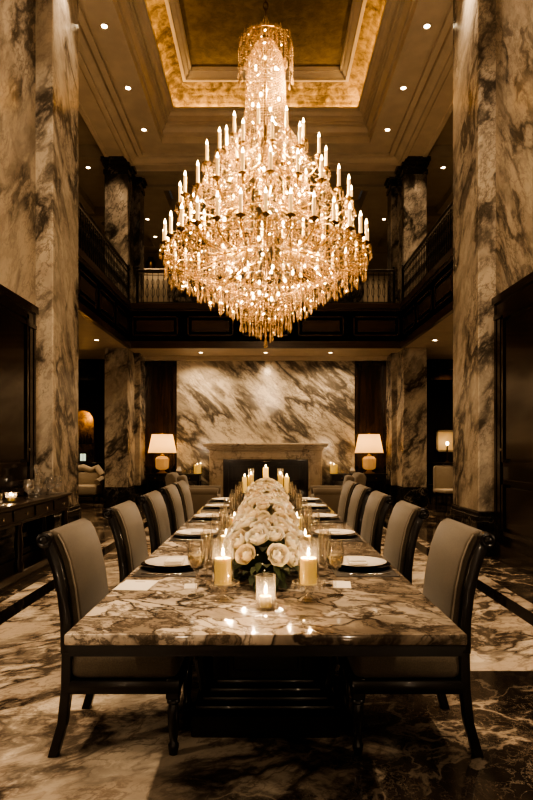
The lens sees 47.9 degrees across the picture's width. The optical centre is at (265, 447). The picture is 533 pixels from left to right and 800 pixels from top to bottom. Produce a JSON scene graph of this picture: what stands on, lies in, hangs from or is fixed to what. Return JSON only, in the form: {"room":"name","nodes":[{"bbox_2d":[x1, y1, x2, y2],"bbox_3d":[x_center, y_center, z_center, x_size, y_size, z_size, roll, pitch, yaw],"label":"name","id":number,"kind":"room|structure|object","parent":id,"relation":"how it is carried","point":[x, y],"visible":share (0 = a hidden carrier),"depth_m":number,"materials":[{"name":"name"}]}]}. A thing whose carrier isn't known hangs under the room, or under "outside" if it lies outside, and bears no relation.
{"room":"dining room","nodes":[
{"label":"dining room","id":0,"kind":"room"},
{"bbox_2d":[0,0,35,305],"bbox_3d":[-2.990,-2.790,1.480,0.180,8.300,12.160,0,0,0],"label":"wall","id":1,"kind":"structure","parent":0,"point":[17,17],"depth_m":7.04,"materials":[{"name":"stone"}]},
{"bbox_2d":[0,284,38,564],"bbox_3d":[-2.850,-0.190,2.720,0.100,3.100,9.440,0,0,0],"label":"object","id":2,"kind":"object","parent":1,"relation":"in","point":[18,327],"depth_m":6.85,"materials":[{"name":"black wood"}]},
{"bbox_2d":[78,381,104,461],"bbox_3d":[-4.930,-0.455,17.675,2.540,3.630,0.650,0,0,0],"label":"wall","id":3,"kind":"structure","parent":0,"point":[91,394],"depth_m":17.40,"materials":[{"name":"brown wood"}]},
{"bbox_2d":[78,359,104,380],"bbox_3d":[-4.930,-2.005,15.430,2.540,0.530,0.140,0,0,0],"label":"wall","id":4,"kind":"structure","parent":0,"point":[88,369],"depth_m":15.36,"materials":[{"name":"black stone"}]},
{"bbox_2d":[78,0,452,253],"bbox_3d":[0.000,-6.760,8.050,12.600,0.560,25.300,0,0,0],"label":"ceiling","id":5,"kind":"structure","parent":0,"point":[417,115],"depth_m":13.27,"materials":[{"name":"beige paint"}]},
{"bbox_2d":[115,0,415,139],"bbox_3d":[0.000,-6.893,5.000,4.460,0.545,15.780,0,0,0],"label":"trim","id":6,"kind":"structure","parent":5,"relation":"attached to","point":[173,123],"depth_m":12.41,"materials":[{"name":"beige paint"}]},
{"bbox_2d":[145,0,385,106],"bbox_3d":[0.000,-7.367,5.000,4.180,0.405,15.500,0,0,0],"label":"cove","id":7,"kind":"structure","parent":6,"relation":"attached to","point":[183,94],"depth_m":12.49,"materials":[{"name":"paint"}]},
{"bbox_2d":[78,262,452,358],"bbox_3d":[0.000,-2.760,14.550,12.500,0.980,12.100,0,0,0],"label":"balcony","id":8,"kind":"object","parent":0,"point":[88,331],"depth_m":13.60,"materials":[{"name":"beige paint"}]},
{"bbox_2d":[78,247,130,347],"bbox_3d":[-3.085,-2.765,11.085,0.090,1.010,5.070,0,0,0],"label":"trim","id":9,"kind":"structure","parent":8,"relation":"attached to","point":[84,286],"depth_m":11.28,"materials":[{"name":"brown wood"}]},
{"bbox_2d":[78,200,129,300],"bbox_3d":[-3.090,-3.710,11.090,0.065,0.880,4.905,0,0,0],"label":"gallery railing","id":10,"kind":"object","parent":9,"relation":"on","point":[115,253],"visible":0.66,"depth_m":11.41,"materials":[{"name":"brown wood"}]},
{"bbox_2d":[144,268,166,301],"bbox_3d":[-3.750,-4.590,20.100,1.600,2.680,0.600,0,0,0],"label":"tall cabinet","id":11,"kind":"object","parent":8,"relation":"on","point":[155,281],"visible":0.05,"depth_m":19.85,"materials":[{"name":"beige paint"}]},
{"bbox_2d":[146,257,155,267],"bbox_3d":[-3.850,-6.155,20.100,0.312,0.450,0.320,0,0,0],"label":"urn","id":12,"kind":"object","parent":11,"relation":"on","point":[150,263],"visible":0.79,"depth_m":19.98,"materials":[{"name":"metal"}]},
{"bbox_2d":[136,266,394,302],"bbox_3d":[0.000,-3.710,13.660,5.905,0.880,0.065,0,0,0],"label":"gallery railing","id":13,"kind":"object","parent":8,"relation":"on","point":[138,270],"visible":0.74,"depth_m":13.65,"materials":[{"name":"brown wood"}]},
{"bbox_2d":[128,303,403,348],"bbox_3d":[0.000,-2.765,13.585,6.260,1.010,0.090,0,0,0],"label":"balcony railing","id":14,"kind":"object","parent":8,"relation":"attached to","point":[144,325],"depth_m":13.58,"materials":[{"name":"brown wood"}]},
{"bbox_2d":[400,247,452,347],"bbox_3d":[3.085,-2.765,11.085,0.090,1.010,5.070,0,0,0],"label":"trim","id":15,"kind":"structure","parent":8,"relation":"attached to","point":[442,289],"depth_m":11.27,"materials":[{"name":"brown wood"}]},
{"bbox_2d":[401,201,452,300],"bbox_3d":[3.090,-3.710,11.090,0.065,0.880,4.905,0,0,0],"label":"gallery railing","id":16,"kind":"object","parent":15,"relation":"on","point":[441,247],"visible":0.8,"depth_m":11.31,"materials":[{"name":"brown wood"}]},
{"bbox_2d":[167,232,363,301],"bbox_3d":[0.000,-4.945,18.500,6.040,3.390,0.200,0,0,0],"label":"wall","id":17,"kind":"structure","parent":0,"point":[198,242],"depth_m":18.40,"materials":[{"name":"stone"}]},
{"bbox_2d":[144,361,387,491],"bbox_3d":[0.000,-0.455,15.075,7.400,3.630,0.250,0,0,0],"label":"wall","id":18,"kind":"structure","parent":0,"point":[218,401],"depth_m":14.97,"materials":[{"name":"stone"}]},
{"bbox_2d":[144,356,386,360],"bbox_3d":[0.000,-2.220,14.885,6.000,0.100,0.170,0,0,0],"label":"trim","id":19,"kind":"structure","parent":18,"relation":"attached to","point":[146,358],"depth_m":14.85,"materials":[{"name":"beige paint"}]},
{"bbox_2d":[179,0,352,66],"bbox_3d":[0.000,-7.760,5.000,3.040,0.060,14.400,0,0,0],"label":"ceiling","id":20,"kind":"structure","parent":0,"point":[213,29],"depth_m":11.16,"materials":[{"name":"paint"}]},
{"bbox_2d":[159,0,371,326],"bbox_3d":[0.000,-4.310,5.200,1.830,6.901,1.821,0,0,-18],"label":"chandelier","id":21,"kind":"object","parent":20,"relation":"hanging from","point":[243,173],"visible":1,"depth_m":5.11,"materials":[{"name":"gold metal"}]},
{"bbox_2d":[165,0,366,81],"bbox_3d":[0.000,-7.635,5.000,3.420,0.190,14.740,0,0,0],"label":"trim","id":22,"kind":"structure","parent":20,"relation":"attached to","point":[189,73],"depth_m":12.17,"materials":[{"name":"beige paint"}]},
{"bbox_2d":[86,253,445,301],"bbox_3d":[0.000,-5.145,20.525,12.600,3.790,0.150,0,0,0],"label":"wall","id":23,"kind":"structure","parent":0,"point":[375,260],"depth_m":20.45,"materials":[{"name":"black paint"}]},
{"bbox_2d":[0,495,532,799],"bbox_3d":[0.000,1.410,8.100,12.800,0.100,25.400,0,0,0],"label":"floor","id":24,"kind":"structure","parent":0,"point":[116,748],"depth_m":2.84,"materials":[{"name":"stone"}]},
{"bbox_2d":[0,492,71,594],"bbox_3d":[-2.597,0.955,6.040,0.406,0.810,2.880,0,0,0],"label":"sideboard","id":25,"kind":"object","parent":24,"relation":"on","point":[13,573],"visible":0.77,"depth_m":6.22,"materials":[{"name":"brown wood"}]},
{"bbox_2d":[0,548,48,589],"bbox_3d":[-2.615,1.270,6.040,0.350,0.080,2.820,0,0,0],"label":"shelf","id":26,"kind":"object","parent":25,"relation":"attached to","point":[35,561],"depth_m":6.23,"materials":[{"name":"brown wood"}]},
{"bbox_2d":[36,0,80,537],"bbox_3d":[-2.940,-2.665,8.080,0.580,8.050,1.100,0,0,0],"label":"column","id":27,"kind":"structure","parent":24,"relation":"on","point":[56,20],"depth_m":7.72,"materials":[{"name":"stone"}]},
{"bbox_2d":[78,464,104,502],"bbox_3d":[-4.647,0.885,15.048,1.179,0.950,0.696,0,0,0],"label":"settee","id":28,"kind":"object","parent":24,"relation":"on","point":[90,481],"visible":0.56,"depth_m":15.19,"materials":[{"name":"beige fabric"}]},
{"bbox_2d":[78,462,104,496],"bbox_3d":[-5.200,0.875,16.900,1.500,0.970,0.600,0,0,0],"label":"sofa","id":29,"kind":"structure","parent":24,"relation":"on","point":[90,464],"depth_m":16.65,"materials":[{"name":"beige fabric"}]},
{"bbox_2d":[79,453,86,461],"bbox_3d":[-5.100,0.260,16.759,0.220,0.260,0.023,0,0,0],"label":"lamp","id":30,"kind":"object","parent":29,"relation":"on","point":[82,456],"visible":1,"depth_m":16.75,"materials":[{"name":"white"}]},
{"bbox_2d":[36,518,192,756],"bbox_3d":[-0.689,0.863,2.900,0.623,0.995,0.592,0,0,0],"label":"dining chair","id":31,"kind":"object","parent":24,"relation":"on","point":[73,550],"visible":0.79,"depth_m":2.64,"materials":[{"name":"beige fabric"}]},
{"bbox_2d":[101,156,146,507],"bbox_3d":[-3.330,-2.615,14.255,0.800,7.950,1.410,0,0,0],"label":"column","id":32,"kind":"structure","parent":24,"relation":"on","point":[124,191],"depth_m":13.62,"materials":[{"name":"stone"}]},
{"bbox_2d":[102,500,147,583],"bbox_3d":[-0.689,0.863,3.960,0.623,0.995,0.592,0,0,0],"label":"dining chair","id":33,"kind":"object","parent":24,"relation":"on","point":[125,521],"visible":0.41,"depth_m":3.73,"materials":[{"name":"beige fabric"}]},
{"bbox_2d":[137,490,170,553],"bbox_3d":[-0.689,0.863,4.960,0.623,0.995,0.592,0,0,0],"label":"dining chair","id":34,"kind":"object","parent":24,"relation":"on","point":[153,504],"visible":0.41,"depth_m":4.72,"materials":[{"name":"beige fabric"}]},
{"bbox_2d":[158,484,184,534],"bbox_3d":[-0.689,0.863,5.860,0.623,0.995,0.592,0,0,0],"label":"dining chair","id":35,"kind":"object","parent":24,"relation":"on","point":[170,494],"visible":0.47,"depth_m":5.62,"materials":[{"name":"beige fabric"}]},
{"bbox_2d":[144,473,202,493],"bbox_3d":[-2.250,0.993,14.679,1.360,0.735,0.482,0,0,0],"label":"console table","id":36,"kind":"object","parent":24,"relation":"on","point":[149,477],"visible":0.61,"depth_m":14.47,"materials":[{"name":"brown wood"}]},
{"bbox_2d":[148,433,176,473],"bbox_3d":[-2.530,0.125,14.680,0.708,1.000,0.708,0,0,0],"label":"table lamp","id":37,"kind":"object","parent":36,"relation":"on","point":[162,443],"visible":0.99,"depth_m":14.48,"materials":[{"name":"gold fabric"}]},
{"bbox_2d":[194,464,200,473],"bbox_3d":[-1.660,0.495,14.620,0.178,0.258,0.178,0,0,0],"label":"pillar candle","id":38,"kind":"object","parent":36,"relation":"on","point":[197,468],"visible":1,"depth_m":14.54,"materials":[{"name":"brown wax"}]},
{"bbox_2d":[172,480,193,521],"bbox_3d":[-0.689,0.863,6.620,0.623,0.995,0.592,0,0,0],"label":"dining chair","id":39,"kind":"object","parent":24,"relation":"on","point":[181,485],"visible":0.33,"depth_m":6.43,"materials":[{"name":"beige fabric"}]},
{"bbox_2d":[165,472,220,513],"bbox_3d":[-1.388,0.920,11.600,1.019,0.880,0.854,0,0,0],"label":"armchair","id":40,"kind":"object","parent":24,"relation":"on","point":[200,494],"visible":0.3,"depth_m":11.19,"materials":[{"name":"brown fabric"}]},
{"bbox_2d":[177,475,189,487],"bbox_3d":[-1.584,0.722,11.600,0.223,0.396,0.440,0,0,0],"label":"cushion","id":41,"kind":"object","parent":40,"relation":"on","point":[182,477],"depth_m":11.43,"materials":[{"name":"grey fabric"}]},
{"bbox_2d":[64,500,466,737],"bbox_3d":[0.000,0.980,4.440,1.300,0.760,5.020,0,0,0],"label":"dining table","id":42,"kind":"object","parent":24,"relation":"on","point":[260,673],"visible":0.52,"depth_m":2.30,"materials":[{"name":"stone"}]},
{"bbox_2d":[113,580,158,590],"bbox_3d":[-0.565,0.598,2.620,0.150,0.002,0.190,0,0,5],"label":"menu card","id":43,"kind":"object","parent":42,"relation":"on","point":[136,585],"visible":1,"depth_m":2.61,"materials":[{"name":"beige paper"}]},
{"bbox_2d":[131,559,204,576],"bbox_3d":[-0.475,0.599,3.030,0.300,0.003,0.480,0,0,0],"label":"placemat","id":44,"kind":"object","parent":42,"relation":"on","point":[190,572],"visible":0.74,"depth_m":2.88,"materials":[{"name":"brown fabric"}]},
{"bbox_2d":[141,561,204,569],"bbox_3d":[-0.468,0.589,3.030,0.319,0.017,0.319,0,0,0],"label":"charger plate","id":45,"kind":"object","parent":44,"relation":"on","point":[143,564],"visible":0.42,"depth_m":2.96,"materials":[{"name":"black ceramic"}]},
{"bbox_2d":[145,556,190,566],"bbox_3d":[-0.468,0.579,3.030,0.279,0.019,0.279,0,0,0],"label":"dinner plate","id":46,"kind":"object","parent":45,"relation":"on","point":[157,561],"visible":0.61,"depth_m":3.04,"materials":[{"name":"beige ceramic"}]},
{"bbox_2d":[164,557,184,564],"bbox_3d":[-0.460,0.570,3.030,0.090,0.020,0.138,0,0,0],"label":"folded napkin","id":47,"kind":"object","parent":46,"relation":"on","point":[170,560],"visible":0.96,"depth_m":2.98,"materials":[{"name":"white fabric"}]},
{"bbox_2d":[184,583,196,588],"bbox_3d":[-0.325,0.599,2.600,0.055,0.002,0.090,0,0,-6],"label":"menu card","id":48,"kind":"object","parent":42,"relation":"on","point":[186,586],"visible":1,"depth_m":2.59,"materials":[{"name":"beige paper"}]},
{"bbox_2d":[169,531,219,540],"bbox_3d":[-0.475,0.599,4.090,0.300,0.003,0.480,0,0,0],"label":"placemat","id":49,"kind":"object","parent":42,"relation":"on","point":[174,537],"visible":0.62,"depth_m":3.96,"materials":[{"name":"black leather"}]},
{"bbox_2d":[173,531,219,537],"bbox_3d":[-0.468,0.589,4.090,0.319,0.017,0.319,0,0,0],"label":"charger plate","id":50,"kind":"object","parent":49,"relation":"on","point":[217,532],"visible":0.41,"depth_m":4.04,"materials":[{"name":"black ceramic"}]},
{"bbox_2d":[177,529,216,535],"bbox_3d":[-0.468,0.579,4.090,0.279,0.019,0.279,0,0,0],"label":"dinner plate","id":51,"kind":"object","parent":50,"relation":"on","point":[185,531],"visible":0.76,"depth_m":4.10,"materials":[{"name":"beige ceramic"}]},
{"bbox_2d":[190,529,205,533],"bbox_3d":[-0.460,0.570,4.090,0.090,0.020,0.138,0,0,0],"label":"folded napkin","id":52,"kind":"object","parent":51,"relation":"on","point":[194,531],"visible":0.94,"depth_m":4.03,"materials":[{"name":"white fabric"}]},
{"bbox_2d":[187,539,204,597],"bbox_3d":[-0.283,0.487,2.440,0.071,0.225,0.071,0,0,0],"label":"wine glass","id":53,"kind":"object","parent":42,"relation":"on","point":[195,559],"visible":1,"depth_m":2.42,"materials":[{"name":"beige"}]},
{"bbox_2d":[198,531,210,586],"bbox_3d":[-0.262,0.482,2.620,0.063,0.235,0.063,0,0,0],"label":"champagne flute","id":54,"kind":"object","parent":42,"relation":"on","point":[200,585],"visible":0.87,"depth_m":2.62,"materials":[{"name":"clear glass"}]},
{"bbox_2d":[189,515,228,521],"bbox_3d":[-0.475,0.599,5.090,0.300,0.003,0.480,0,0,0],"label":"placemat","id":55,"kind":"object","parent":42,"relation":"on","point":[192,519],"visible":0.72,"depth_m":4.94,"materials":[{"name":"black leather"}]},
{"bbox_2d":[192,515,228,519],"bbox_3d":[-0.468,0.589,5.090,0.319,0.017,0.319,0,0,0],"label":"charger plate","id":56,"kind":"object","parent":55,"relation":"on","point":[227,515],"visible":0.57,"depth_m":5.02,"materials":[{"name":"black ceramic"}]},
{"bbox_2d":[194,513,226,517],"bbox_3d":[-0.468,0.579,5.090,0.279,0.019,0.279,0,0,0],"label":"dinner plate","id":57,"kind":"object","parent":56,"relation":"on","point":[204,514],"visible":0.66,"depth_m":5.09,"materials":[{"name":"beige ceramic"}]},
{"bbox_2d":[206,579,238,602],"bbox_3d":[-0.169,0.563,2.360,0.137,0.074,0.134,0,0,0],"label":"candle holder","id":58,"kind":"object","parent":42,"relation":"on","point":[213,584],"visible":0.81,"depth_m":2.36,"materials":[{"name":"clear glass"}]},
{"bbox_2d":[215,555,230,584],"bbox_3d":[-0.168,0.463,2.360,0.065,0.138,0.065,0,0,0],"label":"pillar candle","id":59,"kind":"object","parent":58,"relation":"on","point":[223,563],"visible":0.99,"depth_m":2.33,"materials":[{"name":"brown wax"}]},
{"bbox_2d":[212,538,233,581],"bbox_3d":[-0.168,0.443,2.360,0.083,0.165,0.083,0,0,0],"label":"shade","id":60,"kind":"object","parent":58,"relation":"on","point":[232,540],"visible":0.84,"depth_m":2.35,"materials":[{"name":"clear glass"}]},
{"bbox_2d":[239,482,288,505],"bbox_3d":[0.000,0.452,5.439,0.490,0.295,0.748,0,0,6],"label":"arrangement","id":61,"kind":"object","parent":42,"relation":"on","point":[255,487],"visible":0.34,"depth_m":5.34,"materials":[{"name":"white plant"}]},
{"bbox_2d":[245,477,285,492],"bbox_3d":[-0.001,0.454,6.212,0.490,0.292,0.747,0,0,0],"label":"arrangement","id":62,"kind":"object","parent":42,"relation":"on","point":[264,479],"visible":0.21,"depth_m":6.13,"materials":[{"name":"white plant"}]},
{"bbox_2d":[214,515,317,591],"bbox_3d":[0.002,0.456,2.821,0.490,0.288,0.727,0,0,-4],"label":"arrangement","id":63,"kind":"object","parent":42,"relation":"on","point":[260,545],"visible":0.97,"depth_m":2.61,"materials":[{"name":"white plant"}]},
{"bbox_2d":[238,488,293,513],"bbox_3d":[-0.002,0.457,4.572,0.498,0.287,0.755,0,0,0],"label":"arrangement","id":64,"kind":"object","parent":42,"relation":"on","point":[266,492],"visible":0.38,"depth_m":4.47,"materials":[{"name":"white plant"}]},
{"bbox_2d":[256,573,275,610],"bbox_3d":[0.000,0.537,2.240,0.075,0.125,0.075,0,0,0],"label":"glass","id":65,"kind":"object","parent":42,"relation":"on","point":[274,604],"visible":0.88,"depth_m":2.23,"materials":[{"name":"clear glass"}]},
{"bbox_2d":[260,594,271,606],"bbox_3d":[0.000,0.551,2.240,0.044,0.076,0.044,0,0,0],"label":"pillar candle","id":66,"kind":"object","parent":65,"relation":"in","point":[265,600],"visible":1,"depth_m":2.22,"materials":[{"name":"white wax"}]},
{"bbox_2d":[233,497,300,538],"bbox_3d":[-0.004,0.452,3.693,0.497,0.296,0.718,0,0,13],"label":"arrangement","id":67,"kind":"object","parent":42,"relation":"on","point":[261,505],"visible":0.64,"depth_m":3.57,"materials":[{"name":"white plant"}]},
{"bbox_2d":[292,579,324,602],"bbox_3d":[0.168,0.563,2.360,0.137,0.074,0.134,0,0,0],"label":"candle holder","id":68,"kind":"object","parent":42,"relation":"on","point":[318,584],"visible":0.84,"depth_m":2.36,"materials":[{"name":"clear glass"}]},
{"bbox_2d":[300,555,316,584],"bbox_3d":[0.168,0.463,2.360,0.065,0.138,0.065,0,0,0],"label":"pillar candle","id":69,"kind":"object","parent":68,"relation":"on","point":[308,565],"visible":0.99,"depth_m":2.33,"materials":[{"name":"brown wax"}]},
{"bbox_2d":[302,515,342,521],"bbox_3d":[0.475,0.599,5.090,0.300,0.003,0.480,0,0,0],"label":"placemat","id":70,"kind":"object","parent":42,"relation":"on","point":[306,519],"visible":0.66,"depth_m":4.94,"materials":[{"name":"black leather"}]},
{"bbox_2d":[302,515,339,519],"bbox_3d":[0.468,0.589,5.090,0.319,0.017,0.319,0,0,0],"label":"charger plate","id":71,"kind":"object","parent":70,"relation":"on","point":[304,516],"visible":0.57,"depth_m":5.02,"materials":[{"name":"black ceramic"}]},
{"bbox_2d":[305,513,336,517],"bbox_3d":[0.468,0.579,5.090,0.279,0.019,0.279,0,0,0],"label":"dinner plate","id":72,"kind":"object","parent":71,"relation":"on","point":[326,514],"visible":0.74,"depth_m":5.09,"materials":[{"name":"beige ceramic"}]},
{"bbox_2d":[317,525,329,577],"bbox_3d":[0.272,0.482,2.810,0.063,0.235,0.063,0,0,0],"label":"champagne flute","id":73,"kind":"object","parent":42,"relation":"on","point":[319,575],"visible":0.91,"depth_m":2.81,"materials":[{"name":"clear glass"}]},
{"bbox_2d":[320,531,332,586],"bbox_3d":[0.262,0.482,2.620,0.063,0.235,0.063,0,0,0],"label":"champagne flute","id":74,"kind":"object","parent":42,"relation":"on","point":[325,584],"visible":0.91,"depth_m":2.62,"materials":[{"name":"clear glass"}]},
{"bbox_2d":[326,539,343,597],"bbox_3d":[0.283,0.487,2.440,0.071,0.225,0.071,0,0,0],"label":"wine glass","id":75,"kind":"object","parent":42,"relation":"on","point":[334,559],"visible":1,"depth_m":2.42,"materials":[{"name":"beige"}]},
{"bbox_2d":[312,531,361,540],"bbox_3d":[0.475,0.599,4.090,0.300,0.003,0.480,0,0,0],"label":"placemat","id":76,"kind":"object","parent":42,"relation":"on","point":[316,537],"visible":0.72,"depth_m":3.96,"materials":[{"name":"black leather"}]},
{"bbox_2d":[311,531,357,537],"bbox_3d":[0.468,0.589,4.090,0.319,0.017,0.319,0,0,0],"label":"charger plate","id":77,"kind":"object","parent":76,"relation":"on","point":[313,532],"visible":0.39,"depth_m":4.04,"materials":[{"name":"black ceramic"}]},
{"bbox_2d":[314,529,354,535],"bbox_3d":[0.468,0.579,4.090,0.279,0.019,0.279,0,0,0],"label":"dinner plate","id":78,"kind":"object","parent":77,"relation":"on","point":[322,531],"visible":0.73,"depth_m":4.10,"materials":[{"name":"beige ceramic"}]},
{"bbox_2d":[326,529,340,533],"bbox_3d":[0.460,0.570,4.090,0.090,0.020,0.138,0,0,0],"label":"folded napkin","id":79,"kind":"object","parent":78,"relation":"on","point":[333,531],"visible":0.9,"depth_m":4.05,"materials":[{"name":"white fabric"}]},
{"bbox_2d":[333,581,350,587],"bbox_3d":[0.335,0.599,2.630,0.075,0.002,0.130,0,0,6],"label":"menu card","id":80,"kind":"object","parent":42,"relation":"on","point":[337,584],"visible":1,"depth_m":2.63,"materials":[{"name":"beige paper"}]},
{"bbox_2d":[326,558,399,576],"bbox_3d":[0.475,0.599,3.030,0.300,0.003,0.480,0,0,0],"label":"placemat","id":81,"kind":"object","parent":42,"relation":"on","point":[338,572],"visible":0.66,"depth_m":2.88,"materials":[{"name":"black fabric"}]},
{"bbox_2d":[327,561,390,569],"bbox_3d":[0.468,0.589,3.030,0.319,0.017,0.319,0,0,0],"label":"charger plate","id":82,"kind":"object","parent":81,"relation":"on","point":[387,564],"visible":0.3,"depth_m":2.96,"materials":[{"name":"black ceramic"}]},
{"bbox_2d":[341,556,386,566],"bbox_3d":[0.468,0.579,3.030,0.279,0.019,0.279,0,0,0],"label":"dinner plate","id":83,"kind":"object","parent":82,"relation":"on","point":[372,561],"visible":0.58,"depth_m":3.04,"materials":[{"name":"beige ceramic"}]},
{"bbox_2d":[346,557,367,564],"bbox_3d":[0.460,0.570,3.030,0.090,0.020,0.138,0,0,0],"label":"folded napkin","id":84,"kind":"object","parent":83,"relation":"on","point":[351,560],"visible":0.98,"depth_m":2.99,"materials":[{"name":"white fabric"}]},
{"bbox_3d":[0.235,0.550,6.720,0.066,0.100,0.068,0,0,0],"label":"candle stand","id":85,"kind":"object","parent":42,"relation":"on","visible":0},
{"bbox_2d":[284,477,288,492],"bbox_3d":[0.235,0.394,6.720,0.059,0.213,0.059,0,0,0],"label":"pillar candle","id":86,"kind":"object","parent":85,"relation":"on","point":[286,479],"visible":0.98,"depth_m":6.69,"materials":[{"name":"brown wax"}]},
{"bbox_3d":[-0.235,0.550,6.720,0.066,0.100,0.068,0,0,0],"label":"candle stand","id":87,"kind":"object","parent":42,"relation":"on","visible":0},
{"bbox_2d":[242,477,246,492],"bbox_3d":[-0.235,0.394,6.720,0.059,0.213,0.059,0,0,0],"label":"pillar candle","id":88,"kind":"object","parent":87,"relation":"on","point":[244,479],"visible":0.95,"depth_m":6.69,"materials":[{"name":"brown wax"}]},
{"bbox_2d":[203,443,328,499],"bbox_3d":[0.000,0.620,14.595,3.060,1.480,0.749,0,0,0],"label":"fireplace","id":89,"kind":"object","parent":24,"relation":"on","point":[228,462],"visible":0.55,"depth_m":14.67,"materials":[{"name":"stone"}]},
{"bbox_2d":[203,443,328,449],"bbox_3d":[0.000,-0.030,14.745,3.060,0.180,0.449,0,0,0],"label":"mantel shelf","id":90,"kind":"object","parent":89,"relation":"attached to","point":[210,446],"depth_m":14.55,"materials":[{"name":"stone"}]},
{"bbox_2d":[310,472,365,513],"bbox_3d":[1.388,0.920,11.600,1.019,0.880,0.854,0,0,0],"label":"armchair","id":91,"kind":"object","parent":24,"relation":"on","point":[329,494],"visible":0.33,"depth_m":11.19,"materials":[{"name":"grey fabric"}]},
{"bbox_2d":[342,475,354,487],"bbox_3d":[1.584,0.722,11.600,0.223,0.396,0.440,0,0,0],"label":"cushion","id":92,"kind":"object","parent":91,"relation":"on","point":[347,477],"depth_m":11.44,"materials":[{"name":"grey fabric"}]},
{"bbox_2d":[337,480,358,521],"bbox_3d":[0.689,0.863,6.620,0.623,0.995,0.592,0,0,0],"label":"dining chair","id":93,"kind":"object","parent":24,"relation":"on","point":[349,485],"visible":0.27,"depth_m":6.42,"materials":[{"name":"beige fabric"}]},
{"bbox_2d":[329,473,386,493],"bbox_3d":[2.250,0.993,14.679,1.360,0.735,0.482,0,0,0],"label":"console table","id":94,"kind":"object","parent":24,"relation":"on","point":[381,477],"visible":0.59,"depth_m":14.47,"materials":[{"name":"brown wood"}]},
{"bbox_2d":[330,464,337,473],"bbox_3d":[1.660,0.495,14.620,0.178,0.258,0.178,0,0,0],"label":"pillar candle","id":95,"kind":"object","parent":94,"relation":"on","point":[333,468],"visible":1,"depth_m":14.55,"materials":[{"name":"brown wax"}]},
{"bbox_2d":[355,433,383,473],"bbox_3d":[2.530,0.125,14.680,0.708,1.000,0.708,0,0,0],"label":"table lamp","id":96,"kind":"object","parent":94,"relation":"on","point":[368,443],"visible":0.99,"depth_m":14.48,"materials":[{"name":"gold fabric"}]},
{"bbox_2d":[346,484,372,534],"bbox_3d":[0.689,0.863,5.860,0.623,0.995,0.592,0,0,0],"label":"dining chair","id":97,"kind":"object","parent":24,"relation":"on","point":[360,494],"visible":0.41,"depth_m":5.62,"materials":[{"name":"beige fabric"}]},
{"bbox_2d":[360,490,393,554],"bbox_3d":[0.689,0.863,4.960,0.623,0.995,0.592,0,0,0],"label":"dining chair","id":98,"kind":"object","parent":24,"relation":"on","point":[377,505],"visible":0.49,"depth_m":4.72,"materials":[{"name":"beige fabric"}]},
{"bbox_2d":[383,500,428,582],"bbox_3d":[0.689,0.863,3.960,0.623,0.995,0.592,0,0,0],"label":"dining chair","id":99,"kind":"object","parent":24,"relation":"on","point":[406,519],"visible":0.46,"depth_m":3.73,"materials":[{"name":"beige fabric"}]},
{"bbox_2d":[384,156,430,507],"bbox_3d":[3.330,-2.615,14.255,0.800,7.950,1.410,0,0,0],"label":"column","id":100,"kind":"structure","parent":24,"relation":"on","point":[406,370],"depth_m":13.62,"materials":[{"name":"stone"}]},
{"bbox_2d":[338,518,494,756],"bbox_3d":[0.689,0.863,2.900,0.623,0.995,0.592,0,0,0],"label":"dining chair","id":101,"kind":"object","parent":24,"relation":"on","point":[457,551],"visible":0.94,"depth_m":2.64,"materials":[{"name":"beige fabric"}]},
{"bbox_2d":[428,462,452,496],"bbox_3d":[5.200,0.885,17.000,1.100,0.950,0.500,0,0,0],"label":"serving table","id":102,"kind":"object","parent":24,"relation":"on","point":[429,463],"visible":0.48,"depth_m":17.15,"materials":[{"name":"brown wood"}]},
{"bbox_2d":[433,465,452,512],"bbox_3d":[3.947,0.870,12.910,0.500,0.980,0.520,0,0,-14],"label":"chair","id":103,"kind":"object","parent":24,"relation":"on","point":[442,474],"visible":0.77,"depth_m":13.07,"materials":[{"name":"beige fabric"}]},
{"bbox_2d":[450,0,495,555],"bbox_3d":[2.940,-2.665,8.080,0.580,8.050,1.100,0,0,0],"label":"column","id":104,"kind":"structure","parent":24,"relation":"on","point":[474,21],"depth_m":7.70,"materials":[{"name":"stone"}]},
{"bbox_2d":[427,381,452,494],"bbox_3d":[4.930,-0.455,17.500,2.540,3.630,0.200,0,0,0],"label":"wall","id":105,"kind":"structure","parent":0,"point":[439,393],"depth_m":17.40,"materials":[{"name":"brown wood"}]},
{"bbox_2d":[436,430,452,451],"bbox_3d":[5.220,-0.200,17.367,0.580,0.640,0.045,0,0,0],"label":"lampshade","id":106,"kind":"object","parent":105,"relation":"attached to","point":[442,436],"visible":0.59,"depth_m":17.37,"materials":[{"name":"beige fabric"}]},
{"bbox_2d":[427,359,452,369],"bbox_3d":[4.930,-2.135,15.430,2.540,0.270,0.140,0,0,0],"label":"wall","id":107,"kind":"structure","parent":0,"point":[432,364],"depth_m":15.36,"materials":[{"name":"black stone"}]},
{"bbox_2d":[427,370,452,380],"bbox_3d":[4.930,-0.320,15.400,2.540,3.360,0.240,0,0,0],"label":"door","id":108,"kind":"structure","parent":107,"relation":"in","point":[432,375],"depth_m":15.28,"materials":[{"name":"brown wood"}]},
{"bbox_2d":[496,0,532,295],"bbox_3d":[2.990,-2.790,1.480,0.180,8.300,12.160,0,0,0],"label":"wall","id":109,"kind":"structure","parent":0,"point":[514,18],"depth_m":6.99,"materials":[{"name":"stone"}]},
{"bbox_2d":[491,272,532,577],"bbox_3d":[2.850,-0.250,2.740,0.100,3.220,9.480,0,0,0],"label":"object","id":110,"kind":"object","parent":109,"relation":"in","point":[513,307],"depth_m":6.89,"materials":[{"name":"black wood"}]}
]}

